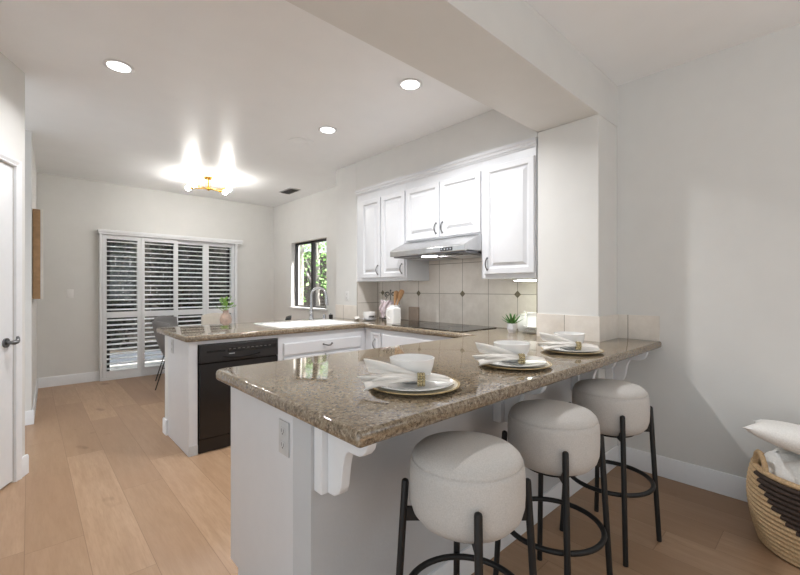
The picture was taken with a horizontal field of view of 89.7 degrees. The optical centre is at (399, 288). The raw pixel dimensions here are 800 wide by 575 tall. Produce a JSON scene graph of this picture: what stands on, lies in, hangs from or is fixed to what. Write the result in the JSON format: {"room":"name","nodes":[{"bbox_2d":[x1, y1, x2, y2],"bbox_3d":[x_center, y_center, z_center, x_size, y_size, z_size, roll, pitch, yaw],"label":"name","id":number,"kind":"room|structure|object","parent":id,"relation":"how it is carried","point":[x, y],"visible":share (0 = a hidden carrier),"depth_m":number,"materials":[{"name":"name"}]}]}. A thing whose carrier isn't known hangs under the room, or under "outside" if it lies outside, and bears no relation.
{"room":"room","nodes":[
{"label":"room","id":0,"kind":"room"},
{"bbox_2d":[0,52,24,482],"bbox_3d":[-2.246,-0.104,1.502,0.120,2.752,2.600,0,0,-17],"label":"wall","id":1,"kind":"structure","parent":0,"point":[12,78],"depth_m":2.66,"materials":[{"name":"paint"}]},
{"bbox_2d":[0,162,19,488],"bbox_3d":[-2.407,0.232,2.252,0.101,2.057,0.822,0,0,-17],"label":"door","id":2,"kind":"structure","parent":1,"relation":"in","point":[7,342],"depth_m":2.58,"materials":[{"name":"white wood"}]},
{"bbox_2d":[0,151,21,481],"bbox_3d":[-2.405,0.210,2.252,0.021,2.124,0.926,0,0,-17],"label":"door frame","id":3,"kind":"structure","parent":1,"relation":"attached to","point":[4,157],"depth_m":2.66,"materials":[{"name":"wood"}]},
{"bbox_2d":[22,454,28,476],"bbox_3d":[-2.559,1.206,2.736,0.015,0.130,0.088,0,0,-17],"label":"baseboard","id":4,"kind":"structure","parent":1,"relation":"attached to","point":[25,459],"depth_m":2.74,"materials":[{"name":"wood"}]},
{"bbox_2d":[25,130,36,410],"bbox_3d":[-4.237,-0.104,4.277,0.572,2.752,1.792,0,0,-43],"label":"wall","id":5,"kind":"structure","parent":0,"point":[30,166],"depth_m":3.77,"materials":[{"name":"paint"}]},
{"bbox_2d":[25,410,33,425],"bbox_3d":[-3.638,1.206,3.599,0.534,0.130,0.015,0,0,-43],"label":"baseboard","id":6,"kind":"structure","parent":5,"relation":"attached to","point":[29,415],"depth_m":3.75,"materials":[{"name":"wood"}]},
{"bbox_2d":[32,378,37,419],"bbox_3d":[-4.034,1.206,4.451,0.015,0.130,1.774,0,0,-41],"label":"baseboard","id":7,"kind":"structure","parent":5,"relation":"attached to","point":[36,386],"depth_m":4.29,"materials":[{"name":"wood"}]},
{"bbox_2d":[32,209,42,298],"bbox_3d":[-3.750,-0.336,4.159,0.076,0.880,0.690,0,0,-43],"label":"wall art","id":8,"kind":"object","parent":5,"relation":"attached to","point":[37,214],"visible":1,"depth_m":3.91,"materials":[{"name":"brown wood"}]},
{"bbox_2d":[37,173,273,377],"bbox_3d":[-3.724,-0.104,6.071,3.760,2.752,0.147,0,0,-43],"label":"wall","id":9,"kind":"structure","parent":0,"point":[74,209],"depth_m":5.53,"materials":[{"name":"paint"}]},
{"bbox_2d":[38,371,98,387],"bbox_3d":[-4.388,1.206,5.348,0.627,0.130,0.015,0,0,-43],"label":"baseboard","id":10,"kind":"structure","parent":9,"relation":"attached to","point":[60,380],"depth_m":5.33,"materials":[{"name":"wood"}]},
{"bbox_2d":[67,289,73,297],"bbox_3d":[-4.384,0.067,5.349,0.072,0.116,0.015,0,0,-43],"label":"light switch","id":11,"kind":"object","parent":9,"relation":"attached to","point":[70,292],"visible":1,"depth_m":5.35,"materials":[{"name":"white plastic"}]},
{"bbox_2d":[107,239,229,370],"bbox_3d":[-3.534,0.262,6.263,1.700,2.020,0.060,0,0,-43],"label":"window","id":12,"kind":"structure","parent":9,"relation":"in","point":[108,243],"depth_m":6.22,"materials":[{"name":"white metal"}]},
{"bbox_2d":[97,229,242,380],"bbox_3d":[-3.419,0.229,6.179,1.975,2.083,0.123,0,0,-43],"label":"plantation shutters","id":13,"kind":"object","parent":12,"relation":"attached to","point":[141,238],"visible":0.72,"depth_m":5.86,"materials":[{"name":"wood"}]},
{"bbox_2d":[165,335,167,419],"bbox_3d":[-1.338,0.838,4.181,1.932,0.868,0.100,0,0,-43],"label":"wall","id":14,"kind":"structure","parent":0,"point":[166,337],"depth_m":3.52,"materials":[{"name":"paint"}]},
{"bbox_2d":[163,417,167,435],"bbox_3d":[-1.349,1.206,4.181,1.947,0.130,0.115,0,0,-43],"label":"baseboard","id":15,"kind":"structure","parent":14,"relation":"attached to","point":[165,421],"depth_m":3.49,"materials":[{"name":"wood"}]},
{"bbox_2d":[336,163,356,318],"bbox_3d":[-0.527,-0.104,4.979,0.342,2.752,0.434,0,0,-43],"label":"wall","id":16,"kind":"structure","parent":0,"point":[346,177],"depth_m":4.86,"materials":[{"name":"paint"}]},
{"bbox_2d":[335,304,356,318],"bbox_3d":[-0.656,0.277,4.860,0.008,0.160,0.434,0,0,-43],"label":"backsplash","id":17,"kind":"structure","parent":16,"relation":"attached to","point":[341,311],"depth_m":4.85,"materials":[{"name":"tile"}]},
{"bbox_2d":[345,291,348,300],"bbox_3d":[-0.638,0.087,4.840,0.008,0.116,0.072,0,0,-43],"label":"wall outlet","id":18,"kind":"object","parent":16,"relation":"attached to","point":[346,292],"visible":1,"depth_m":4.84,"materials":[{"name":"white plastic"}]},
{"bbox_2d":[0,0,799,206],"bbox_3d":[-0.950,-1.552,2.430,5.300,0.157,9.260,0,0,-43],"label":"ceiling","id":19,"kind":"structure","parent":0,"point":[220,90],"depth_m":2.86,"materials":[{"name":"paint"}]},
{"bbox_2d":[102,59,134,73],"bbox_3d":[-1.870,-1.476,2.676,0.176,0.008,0.176,0,0,-43],"label":"recessed light","id":20,"kind":"object","parent":19,"relation":"in","point":[115,65],"visible":1,"depth_m":2.67,"materials":[{"name":"white"}]},
{"bbox_2d":[185,176,231,194],"bbox_3d":[-2.548,-1.381,5.349,0.562,0.198,0.367,0,0,-24],"label":"ceiling lamp","id":21,"kind":"object","parent":19,"relation":"attached to","point":[208,178],"visible":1,"depth_m":5.33,"materials":[{"name":"gold metal"}]},
{"bbox_2d":[279,188,299,193],"bbox_3d":[-1.670,-1.469,6.079,0.180,0.022,0.360,0,0,-43],"label":"ceiling vent","id":22,"kind":"object","parent":19,"relation":"in","point":[288,190],"visible":1,"depth_m":6.03,"materials":[{"name":"metal"}]},
{"bbox_2d":[318,126,336,133],"bbox_3d":[-0.674,-1.476,3.746,0.176,0.008,0.176,0,0,-43],"label":"recessed light","id":23,"kind":"object","parent":19,"relation":"in","point":[323,129],"visible":1,"depth_m":3.73,"materials":[{"name":"white"}]},
{"bbox_2d":[398,78,421,90],"bbox_3d":[0.075,-1.476,2.913,0.176,0.008,0.176,0,0,-43],"label":"recessed light","id":24,"kind":"object","parent":19,"relation":"in","point":[408,84],"visible":1,"depth_m":2.90,"materials":[{"name":"white"}]},
{"bbox_2d":[286,0,616,131],"bbox_3d":[-0.348,-1.329,1.454,4.860,0.300,0.445,0,0,-43],"label":"beam","id":25,"kind":"structure","parent":19,"relation":"attached to","point":[503,55],"depth_m":2.08,"materials":[{"name":"paint"}]},
{"bbox_2d":[0,373,799,574],"bbox_3d":[-0.916,1.322,2.393,5.300,0.100,9.360,0,0,-43],"label":"floor","id":26,"kind":"structure","parent":0,"point":[104,491],"depth_m":2.28,"materials":[{"name":"brown wood"}]},
{"bbox_2d":[152,321,169,389],"bbox_3d":[-2.810,0.830,5.041,0.452,0.886,0.496,0,0,35],"label":"dining chair","id":27,"kind":"object","parent":26,"relation":"on","point":[160,338],"visible":0.29,"depth_m":4.86,"materials":[{"name":"black metal"}]},
{"bbox_2d":[154,316,177,380],"bbox_3d":[-3.172,0.830,5.698,0.496,0.886,0.452,0,0,12],"label":"dining chair","id":28,"kind":"object","parent":26,"relation":"on","point":[171,320],"visible":0.11,"depth_m":5.82,"materials":[{"name":"fabric"}]},
{"bbox_2d":[201,313,221,324],"bbox_3d":[-2.814,0.830,6.203,0.452,0.886,0.496,0,0,-33],"label":"dining chair","id":29,"kind":"object","parent":26,"relation":"on","point":[211,318],"visible":0.12,"depth_m":6.36,"materials":[{"name":"beige fabric"}]},
{"bbox_2d":[168,335,277,456],"bbox_3d":[-1.540,0.838,3.503,0.718,0.868,0.620,0,0,-43],"label":"end panel","id":30,"kind":"object","parent":26,"relation":"on","point":[183,364],"visible":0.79,"depth_m":3.14,"materials":[{"name":"white paint"}]},
{"bbox_2d":[171,339,173,353],"bbox_3d":[-1.910,0.482,3.368,0.008,0.116,0.072,0,0,-43],"label":"wall outlet","id":31,"kind":"object","parent":30,"relation":"attached to","point":[172,340],"visible":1,"depth_m":3.35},
{"bbox_2d":[198,338,277,453],"bbox_3d":[-1.500,0.852,3.509,0.644,0.836,0.647,0,0,-43],"label":"dishwasher","id":32,"kind":"object","parent":26,"relation":"on","point":[214,396],"visible":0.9,"depth_m":3.17,"materials":[{"name":"black metal"}]},
{"bbox_2d":[231,387,292,574],"bbox_3d":[0.128,0.838,2.206,1.880,0.867,0.602,0,0,-43],"label":"end panel","id":33,"kind":"object","parent":26,"relation":"on","point":[261,475],"visible":0.26,"depth_m":1.54,"materials":[{"name":"white paint"}]},
{"bbox_2d":[279,419,288,457],"bbox_3d":[-0.402,0.515,1.387,0.008,0.116,0.072,0,0,-43],"label":"wall outlet","id":34,"kind":"object","parent":33,"relation":"attached to","point":[283,425],"visible":1,"depth_m":1.38,"materials":[{"name":"plastic"}]},
{"bbox_2d":[280,426,284,435],"bbox_3d":[-0.404,0.491,1.385,0.002,0.028,0.032,0,0,-43],"label":"receptacle","id":35,"kind":"object","parent":34,"relation":"attached to","point":[282,428],"depth_m":1.38,"materials":[{"name":"plastic"}]},
{"bbox_2d":[280,440,284,449],"bbox_3d":[-0.404,0.539,1.385,0.002,0.028,0.032,0,0,-43],"label":"receptacle","id":36,"kind":"object","parent":34,"relation":"attached to","point":[282,442],"depth_m":1.38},
{"bbox_2d":[156,317,661,447],"bbox_3d":[-0.326,0.381,3.127,2.557,0.045,3.432,0,0,-43],"label":"countertop","id":37,"kind":"structure","parent":33,"relation":"on","point":[324,392],"depth_m":1.68,"materials":[{"name":"stone"}]},
{"bbox_2d":[254,319,355,327],"bbox_3d":[-0.963,0.448,4.126,0.860,0.201,0.630,0,0,-43],"label":"sink","id":38,"kind":"object","parent":37,"relation":"in","point":[316,322],"visible":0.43,"depth_m":4.21,"materials":[{"name":"white ceramic"}]},
{"bbox_2d":[309,287,328,319],"bbox_3d":[-0.906,0.161,4.474,0.211,0.370,0.125,0,0,-16],"label":"faucet","id":39,"kind":"object","parent":37,"relation":"on","point":[311,317],"visible":1,"depth_m":4.46,"materials":[{"name":"metal"}]},
{"bbox_2d":[382,290,398,320],"bbox_3d":[-0.106,0.184,4.526,0.200,0.347,0.184,0,0,-1],"label":"cookbook stand","id":40,"kind":"object","parent":37,"relation":"on","point":[390,294],"visible":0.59,"depth_m":4.52,"materials":[{"name":"black"}]},
{"bbox_2d":[379,300,393,317],"bbox_3d":[-0.141,0.225,4.464,0.188,0.207,0.060,0,0,-1],"label":"dish towel","id":41,"kind":"object","parent":40,"relation":"on","point":[384,305],"visible":0.66,"depth_m":4.46,"materials":[{"name":"pink fabric"}]},
{"bbox_2d":[386,305,400,323],"bbox_3d":[-0.080,0.263,4.144,0.154,0.190,0.116,0,0,-43],"label":"utensil crock","id":42,"kind":"object","parent":37,"relation":"on","point":[393,312],"visible":1,"depth_m":4.11,"materials":[{"name":"white ceramic"}]},
{"bbox_2d":[394,291,398,304],"bbox_3d":[-0.048,0.164,4.163,0.078,0.288,0.018,0,0,-20],"label":"wooden spoon","id":43,"kind":"object","parent":42,"relation":"in","point":[395,292],"visible":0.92,"depth_m":4.16,"materials":[{"name":"brown wood"}]},
{"bbox_2d":[396,289,403,304],"bbox_3d":[-0.022,0.159,4.153,0.132,0.302,0.020,0,0,8],"label":"wooden spoon","id":44,"kind":"object","parent":42,"relation":"in","point":[401,292],"visible":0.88,"depth_m":4.14,"materials":[{"name":"brown wood"}]},
{"bbox_2d":[397,289,403,300],"bbox_3d":[0.009,0.073,4.150,0.072,0.131,0.017,0,0,7],"label":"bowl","id":45,"kind":"object","parent":44,"relation":"on","point":[401,292],"depth_m":4.14,"materials":[{"name":"brown wood"}]},
{"bbox_2d":[373,376,460,394],"bbox_3d":[0.052,0.350,1.470,0.335,0.015,0.335,0,0,-43],"label":"charger plate","id":46,"kind":"object","parent":37,"relation":"on","point":[456,384],"visible":0.36,"depth_m":1.36,"materials":[{"name":"gold ceramic"}]},
{"bbox_2d":[380,373,453,390],"bbox_3d":[0.047,0.342,1.461,0.294,0.018,0.294,0,0,-43],"label":"dinner plate","id":47,"kind":"object","parent":46,"relation":"on","point":[429,385],"visible":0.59,"depth_m":1.41,"materials":[{"name":"white ceramic"}]},
{"bbox_2d":[357,359,449,390],"bbox_3d":[0.013,0.296,1.381,0.325,0.094,0.101,0,0,3],"label":"cloth napkin","id":48,"kind":"object","parent":47,"relation":"on","point":[391,374],"visible":0.98,"depth_m":1.39,"materials":[{"name":"white fabric"}]},
{"bbox_2d":[417,372,424,386],"bbox_3d":[0.073,0.315,1.397,0.028,0.048,0.049,0,0,0],"label":"napkin ring","id":49,"kind":"object","parent":48,"relation":"attached to","point":[420,382],"visible":1,"depth_m":1.38,"materials":[{"name":"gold metal"}]},
{"bbox_2d":[389,354,434,383],"bbox_3d":[0.045,0.299,1.498,0.168,0.089,0.168,0,0,-43],"label":"soup bowl","id":50,"kind":"object","parent":47,"relation":"on","point":[415,363],"visible":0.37,"depth_m":1.45,"materials":[{"name":"white ceramic"}]},
{"bbox_2d":[393,322,495,331],"bbox_3d":[0.397,0.354,3.788,0.510,0.008,0.860,0,0,-43],"label":"cooktop","id":51,"kind":"object","parent":37,"relation":"in","point":[426,325],"visible":1,"depth_m":3.73,"materials":[{"name":"glass"}]},
{"bbox_2d":[502,314,522,332],"bbox_3d":[0.905,0.278,3.283,0.182,0.160,0.174,0,0,-7],"label":"potted succulent","id":52,"kind":"object","parent":37,"relation":"on","point":[511,325],"visible":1,"depth_m":3.25,"materials":[{"name":"green plant"}]},
{"bbox_2d":[507,323,516,332],"bbox_3d":[0.915,0.320,3.280,0.078,0.075,0.076,0,0,30],"label":"pot","id":53,"kind":"object","parent":52,"relation":"on","point":[511,327],"depth_m":3.25,"materials":[{"name":"ceramic"}]},
{"bbox_2d":[478,361,551,369],"bbox_3d":[0.533,0.350,1.880,0.335,0.015,0.335,0,0,-36],"label":"charger plate","id":54,"kind":"object","parent":37,"relation":"on","point":[548,364],"visible":0.4,"depth_m":1.78,"materials":[{"name":"gold ceramic"}]},
{"bbox_2d":[489,360,546,367],"bbox_3d":[0.527,0.342,1.872,0.294,0.018,0.294,0,0,-36],"label":"dinner plate","id":55,"kind":"object","parent":54,"relation":"on","point":[529,363],"visible":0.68,"depth_m":1.82,"materials":[{"name":"white ceramic"}]},
{"bbox_2d":[472,342,545,365],"bbox_3d":[0.484,0.296,1.796,0.325,0.094,0.101,0,0,10],"label":"cloth napkin","id":56,"kind":"object","parent":55,"relation":"on","point":[494,354],"visible":0.95,"depth_m":1.81,"materials":[{"name":"white fabric"}]},
{"bbox_2d":[518,353,525,363],"bbox_3d":[0.546,0.315,1.805,0.028,0.048,0.049,0,0,7],"label":"napkin ring","id":57,"kind":"object","parent":56,"relation":"attached to","point":[520,361],"visible":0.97,"depth_m":1.79,"materials":[{"name":"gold metal"}]},
{"bbox_2d":[493,340,529,362],"bbox_3d":[0.530,0.299,1.909,0.168,0.089,0.168,0,0,-36],"label":"soup bowl","id":58,"kind":"object","parent":55,"relation":"on","point":[517,347],"visible":0.47,"depth_m":1.85,"materials":[{"name":"white ceramic"}]},
{"bbox_2d":[517,311,526,331],"bbox_3d":[1.056,0.271,3.379,0.144,0.173,0.128,0,0,29],"label":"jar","id":59,"kind":"object","parent":37,"relation":"on","point":[520,325],"visible":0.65,"depth_m":3.34,"materials":[{"name":"white ceramic"}]},
{"bbox_2d":[541,347,604,353],"bbox_3d":[0.977,0.350,2.289,0.335,0.015,0.335,0,0,-30],"label":"charger plate","id":60,"kind":"object","parent":37,"relation":"on","point":[550,350],"visible":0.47,"depth_m":2.20,"materials":[{"name":"gold ceramic"}]},
{"bbox_2d":[552,347,599,352],"bbox_3d":[0.970,0.342,2.281,0.294,0.018,0.294,0,0,-30],"label":"dinner plate","id":61,"kind":"object","parent":60,"relation":"on","point":[584,349],"visible":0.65,"depth_m":2.23,"materials":[{"name":"white ceramic"}]},
{"bbox_2d":[537,332,598,350],"bbox_3d":[0.919,0.296,2.210,0.325,0.094,0.101,0,0,15],"label":"cloth napkin","id":62,"kind":"object","parent":61,"relation":"on","point":[555,341],"visible":0.98,"depth_m":2.23,"materials":[{"name":"white fabric"}]},
{"bbox_2d":[575,341,581,349],"bbox_3d":[0.981,0.315,2.213,0.028,0.048,0.049,0,0,13],"label":"napkin ring","id":63,"kind":"object","parent":62,"relation":"on","point":[579,344],"visible":0.99,"depth_m":2.19,"materials":[{"name":"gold metal"}]},
{"bbox_2d":[554,331,584,349],"bbox_3d":[0.976,0.299,2.318,0.168,0.089,0.168,0,0,-30],"label":"soup bowl","id":64,"kind":"object","parent":61,"relation":"on","point":[572,336],"visible":0.49,"depth_m":2.26,"materials":[{"name":"white ceramic"}]},
{"bbox_3d":[1.078,0.349,3.226,0.172,0.018,0.172,0,0,-43],"label":"plate","id":65,"kind":"object","parent":37,"relation":"on","visible":0},
{"bbox_3d":[1.078,0.330,3.226,0.172,0.018,0.172,0,0,-43],"label":"plate","id":66,"kind":"object","parent":65,"relation":"on","visible":0},
{"bbox_3d":[1.078,0.311,3.226,0.172,0.018,0.172,0,0,-43],"label":"plate","id":67,"kind":"object","parent":66,"relation":"on","visible":0},
{"bbox_2d":[527,312,535,326],"bbox_3d":[1.093,0.252,3.240,0.096,0.124,0.110,0,0,-43],"label":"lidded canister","id":68,"kind":"object","parent":67,"relation":"on","point":[531,316],"visible":0.5,"depth_m":3.22,"materials":[{"name":"white ceramic"}]},
{"bbox_3d":[-0.348,0.348,4.550,0.172,0.019,0.172,0,0,-43],"label":"saucer","id":69,"kind":"object","parent":37,"relation":"on","visible":0},
{"bbox_2d":[363,311,374,318],"bbox_3d":[-0.347,0.305,4.549,0.140,0.085,0.143,0,0,-43],"label":"tea cup","id":70,"kind":"object","parent":69,"relation":"on","point":[367,315],"visible":0.89,"depth_m":4.49,"materials":[{"name":"white ceramic"}]},
{"bbox_2d":[277,328,364,360],"bbox_3d":[-0.811,0.838,4.139,1.214,0.867,0.666,0,0,-43],"label":"base cabinet","id":71,"kind":"object","parent":26,"relation":"on","point":[309,344],"visible":0.3,"depth_m":3.79,"materials":[{"name":"white paint"}]},
{"bbox_2d":[365,328,451,349],"bbox_3d":[0.310,0.838,3.834,0.638,0.867,1.414,0,0,-43],"label":"base cabinet","id":72,"kind":"object","parent":26,"relation":"on","point":[374,338],"visible":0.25,"depth_m":3.85,"materials":[{"name":"white paint"}]},
{"bbox_2d":[396,431,536,574],"bbox_3d":[0.208,0.877,1.260,0.405,0.790,0.405,0,0,36],"label":"bar stool","id":73,"kind":"object","parent":26,"relation":"on","point":[468,487],"visible":1,"depth_m":1.14,"materials":[{"name":"beige fabric"}]},
{"bbox_2d":[493,399,612,574],"bbox_3d":[0.628,0.877,1.660,0.405,0.790,0.405,0,0,43],"label":"bar stool","id":74,"kind":"object","parent":26,"relation":"on","point":[563,440],"visible":0.89,"depth_m":1.53,"materials":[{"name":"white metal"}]},
{"bbox_2d":[559,378,661,566],"bbox_3d":[1.079,0.877,2.072,0.405,0.790,0.405,0,0,-43],"label":"bar stool","id":75,"kind":"object","parent":26,"relation":"on","point":[623,410],"visible":0.8,"depth_m":1.93,"materials":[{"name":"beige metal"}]},
{"bbox_2d":[746,449,799,567],"bbox_3d":[2.030,1.035,1.914,0.582,0.467,0.582,0,0,-7],"label":"woven basket","id":76,"kind":"object","parent":26,"relation":"on","point":[773,500],"visible":0.93,"depth_m":1.89,"materials":[{"name":"wicker"}]},
{"bbox_2d":[764,447,799,484],"bbox_3d":[2.030,0.874,1.914,0.462,0.159,0.462,0,0,-43],"label":"throw blanket","id":77,"kind":"object","parent":76,"relation":"in","point":[782,463],"visible":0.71,"depth_m":1.94,"materials":[{"name":"white fabric"}]},
{"bbox_2d":[743,419,799,454],"bbox_3d":[1.970,0.740,1.927,0.470,0.172,0.470,0,0,-43],"label":"cushion","id":78,"kind":"object","parent":77,"relation":"on","point":[784,435],"visible":1,"depth_m":1.89,"materials":[{"name":"white fabric"}]},
{"bbox_3d":[-2.445,0.897,5.555,1.070,0.749,1.070,0,0,-43],"label":"dining table","id":79,"kind":"object","parent":26,"relation":"on","visible":0},
{"bbox_2d":[216,297,235,323],"bbox_3d":[-2.377,0.310,5.540,0.338,0.423,0.291,0,0,26],"label":"vase","id":80,"kind":"object","parent":79,"relation":"on","point":[225,318],"visible":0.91,"depth_m":5.50,"materials":[{"name":"ceramic"}]},
{"bbox_2d":[409,307,418,320],"bbox_3d":[0.153,0.280,4.461,0.020,0.156,0.150,0,0,-43],"label":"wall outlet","id":81,"kind":"structure","parent":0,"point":[413,311],"depth_m":4.45,"materials":[{"name":"plastic"}]},
{"bbox_2d":[293,378,571,574],"bbox_3d":[0.478,0.838,2.038,2.168,0.868,0.118,0,0,-43],"label":"wall","id":82,"kind":"structure","parent":0,"point":[354,531],"depth_m":1.42,"materials":[{"name":"grey paint"}]},
{"bbox_2d":[314,427,376,495],"bbox_3d":[-0.159,0.520,1.201,0.078,0.230,0.248,0,0,-43],"label":"corbel","id":83,"kind":"object","parent":82,"relation":"attached to","point":[333,456],"visible":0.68,"depth_m":1.23,"materials":[{"name":"wood"}]},
{"bbox_2d":[428,467,594,574],"bbox_3d":[0.523,1.212,1.990,2.168,0.120,0.015,0,0,-43],"label":"baseboard","id":84,"kind":"structure","parent":82,"relation":"attached to","point":[466,567],"depth_m":2.06,"materials":[{"name":"wood"}]},
{"bbox_2d":[493,386,546,422],"bbox_3d":[0.559,0.520,1.863,0.078,0.230,0.248,0,0,-43],"label":"corbel","id":85,"kind":"object","parent":82,"relation":"attached to","point":[501,409],"visible":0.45,"depth_m":1.90,"materials":[{"name":"wood"}]},
{"bbox_2d":[571,362,616,390],"bbox_3d":[1.172,0.520,2.429,0.078,0.230,0.248,0,0,-43],"label":"corbel","id":86,"kind":"object","parent":82,"relation":"attached to","point":[591,374],"visible":0.28,"depth_m":2.44,"materials":[{"name":"wood"}]},
{"bbox_2d":[357,109,537,189],"bbox_3d":[0.390,-1.311,3.984,0.342,0.337,2.272,0,0,-43],"label":"wall","id":87,"kind":"structure","parent":0,"point":[489,130],"depth_m":3.70,"materials":[{"name":"paint"}]},
{"bbox_2d":[274,23,799,477],"bbox_3d":[0.836,-0.104,4.078,0.440,2.752,9.260,0,0,-43],"label":"wall","id":88,"kind":"structure","parent":0,"point":[708,146],"depth_m":2.54,"materials":[{"name":"paint"}]},
{"bbox_2d":[289,238,326,310],"bbox_3d":[-1.435,-0.220,6.425,0.145,1.097,1.130,0,0,-43],"label":"window","id":89,"kind":"structure","parent":88,"relation":"in","point":[313,243],"depth_m":6.45,"materials":[{"name":"brown metal"}]},
{"bbox_2d":[357,183,428,281],"bbox_3d":[-0.115,-0.612,4.485,0.388,1.058,0.836,0,0,-43],"label":"upper cabinet","id":90,"kind":"object","parent":88,"relation":"attached to","point":[381,214],"visible":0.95,"depth_m":4.32,"materials":[{"name":"white paint"}]},
{"bbox_2d":[355,137,536,196],"bbox_3d":[0.254,-1.109,3.857,0.029,0.067,2.265,0,0,-43],"label":"trim","id":91,"kind":"structure","parent":90,"relation":"attached to","point":[531,142],"depth_m":3.58,"materials":[{"name":"white paint"}]},
{"bbox_2d":[406,162,481,242],"bbox_3d":[0.481,-0.803,3.839,0.388,0.676,0.919,0,0,-43],"label":"upper cabinet","id":92,"kind":"object","parent":88,"relation":"attached to","point":[448,204],"visible":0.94,"depth_m":3.69,"materials":[{"name":"white paint"}]},
{"bbox_2d":[390,234,481,260],"bbox_3d":[0.414,-0.377,3.777,0.566,0.173,0.918,0,0,-43],"label":"range hood","id":93,"kind":"object","parent":92,"relation":"attached to","point":[463,247],"visible":0.9,"depth_m":3.56,"materials":[{"name":"silver metal"}]},
{"bbox_2d":[394,250,481,258],"bbox_3d":[0.418,-0.307,3.780,0.495,0.023,0.880,0,0,-43],"label":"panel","id":94,"kind":"object","parent":93,"relation":"on","point":[465,254],"depth_m":3.63,"materials":[{"name":"silver metal"}]},
{"bbox_2d":[357,278,537,335],"bbox_3d":[0.388,0.139,3.982,0.332,0.438,2.272,0,0,-43],"label":"backsplash","id":95,"kind":"structure","parent":88,"relation":"attached to","point":[367,292],"depth_m":4.79,"materials":[{"name":"tile"}]},
{"bbox_2d":[379,257,535,327],"bbox_3d":[0.512,-0.015,4.096,0.010,0.746,2.272,0,0,-43],"label":"backsplash","id":96,"kind":"structure","parent":88,"relation":"attached to","point":[455,292],"depth_m":3.97,"materials":[{"name":"tile"}]},
{"bbox_2d":[482,138,537,278],"bbox_3d":[0.962,-0.612,3.317,0.388,1.058,0.500,0,0,-43],"label":"upper cabinet","id":97,"kind":"object","parent":88,"relation":"attached to","point":[509,181],"visible":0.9,"depth_m":3.18,"materials":[{"name":"white paint"}]},
{"bbox_2d":[513,278,535,280],"bbox_3d":[0.994,-0.071,3.155,0.060,0.020,0.200,0,0,-43],"label":"strip light","id":98,"kind":"object","parent":97,"relation":"attached to","point":[515,279],"visible":0.79,"depth_m":3.14,"materials":[{"name":"white"}]},
{"bbox_2d":[537,313,659,341],"bbox_3d":[1.390,0.272,2.829,0.778,0.170,0.282,0,0,10],"label":"backsplash","id":99,"kind":"structure","parent":88,"relation":"attached to","point":[641,327],"depth_m":2.83,"materials":[{"name":"tile"}]},
{"bbox_2d":[619,445,747,501],"bbox_3d":[2.698,1.204,1.725,0.015,0.135,3.256,0,0,-43],"label":"baseboard","id":100,"kind":"structure","parent":88,"relation":"attached to","point":[719,482],"depth_m":2.60,"materials":[{"name":"wood"}]},
{"bbox_2d":[538,114,616,452],"bbox_3d":[1.312,0.047,2.986,0.342,2.450,0.445,0,0,-43],"label":"wall pier","id":101,"kind":"object","parent":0,"point":[577,160],"visible":0.56,"depth_m":2.85,"materials":[{"name":"paint"}]},
{"bbox_2d":[599,445,618,476],"bbox_3d":[1.467,1.204,2.815,0.314,0.135,0.015,0,0,-43],"label":"baseboard","id":102,"kind":"structure","parent":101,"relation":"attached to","point":[612,454],"depth_m":2.83,"materials":[{"name":"wood"}]},
{"bbox_2d":[606,352,647,380],"bbox_3d":[1.533,0.520,2.717,0.078,0.230,0.248,0,0,-43],"label":"corbel","id":103,"kind":"object","parent":101,"relation":"attached to","point":[619,371],"visible":0.45,"depth_m":2.73,"materials":[{"name":"wood"}]},
{"label":"outside","id":104,"kind":"structure","parent":0,"visible":0},
{"bbox_2d":[110,316,160,354],"bbox_3d":[-4.181,1.382,10.430,20.000,0.100,27.000,0,0,-43],"label":"ground","id":105,"kind":"structure","parent":104,"point":[148,339],"depth_m":9.26,"materials":[{"name":"soil"}]},
{"bbox_2d":[110,240,146,349],"bbox_3d":[-6.574,-0.148,8.669,1.963,3.540,1.549,0,0,-43],"label":"bush","id":106,"kind":"object","parent":105,"relation":"on","point":[111,243],"visible":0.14,"depth_m":8.80,"materials":[{"name":"green plant"}]},
{"bbox_2d":[110,351,164,365],"bbox_3d":[-5.137,1.313,7.411,5.500,0.033,1.340,0,0,-43],"label":"paving","id":107,"kind":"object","parent":105,"relation":"on","point":[150,352],"visible":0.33,"depth_m":7.58,"materials":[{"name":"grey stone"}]},
{"bbox_2d":[110,360,164,370],"bbox_3d":[-4.279,1.311,6.481,5.500,0.038,1.170,0,0,-43],"label":"patio","id":108,"kind":"structure","parent":105,"relation":"on","point":[160,360],"depth_m":6.76,"materials":[{"name":"concrete"}]},
{"bbox_2d":[145,243,225,326],"bbox_3d":[-5.011,-0.189,9.534,1.882,3.649,1.564,0,0,-43],"label":"bush","id":109,"kind":"object","parent":105,"relation":"on","point":[219,254],"visible":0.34,"depth_m":9.29,"materials":[{"name":"green plant"}]},
{"bbox_2d":[110,240,325,340],"bbox_3d":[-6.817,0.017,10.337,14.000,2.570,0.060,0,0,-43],"label":"tree","id":110,"kind":"object","parent":105,"relation":"on","point":[306,288],"visible":0.03,"depth_m":10.67,"materials":[{"name":"plant"}]},
{"bbox_2d":[300,244,318,304],"bbox_3d":[-2.368,-0.267,9.258,1.112,3.203,1.018,0,0,-43],"label":"tree","id":111,"kind":"object","parent":105,"relation":"on","point":[302,247],"visible":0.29,"depth_m":9.20,"materials":[{"name":"green plant"}]},
{"bbox_2d":[304,242,325,305],"bbox_3d":[-2.284,-0.205,11.259,1.244,3.079,1.255,0,0,-43],"label":"tree","id":112,"kind":"object","parent":105,"relation":"on","point":[318,292],"visible":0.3,"depth_m":11.15,"materials":[{"name":"green plant"}]},
{"bbox_2d":[304,242,325,299],"bbox_3d":[-2.565,-0.532,12.899,1.749,3.736,1.802,0,0,-43],"label":"tree","id":113,"kind":"object","parent":105,"relation":"on","point":[309,267],"visible":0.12,"depth_m":12.88,"materials":[{"name":"green plant"}]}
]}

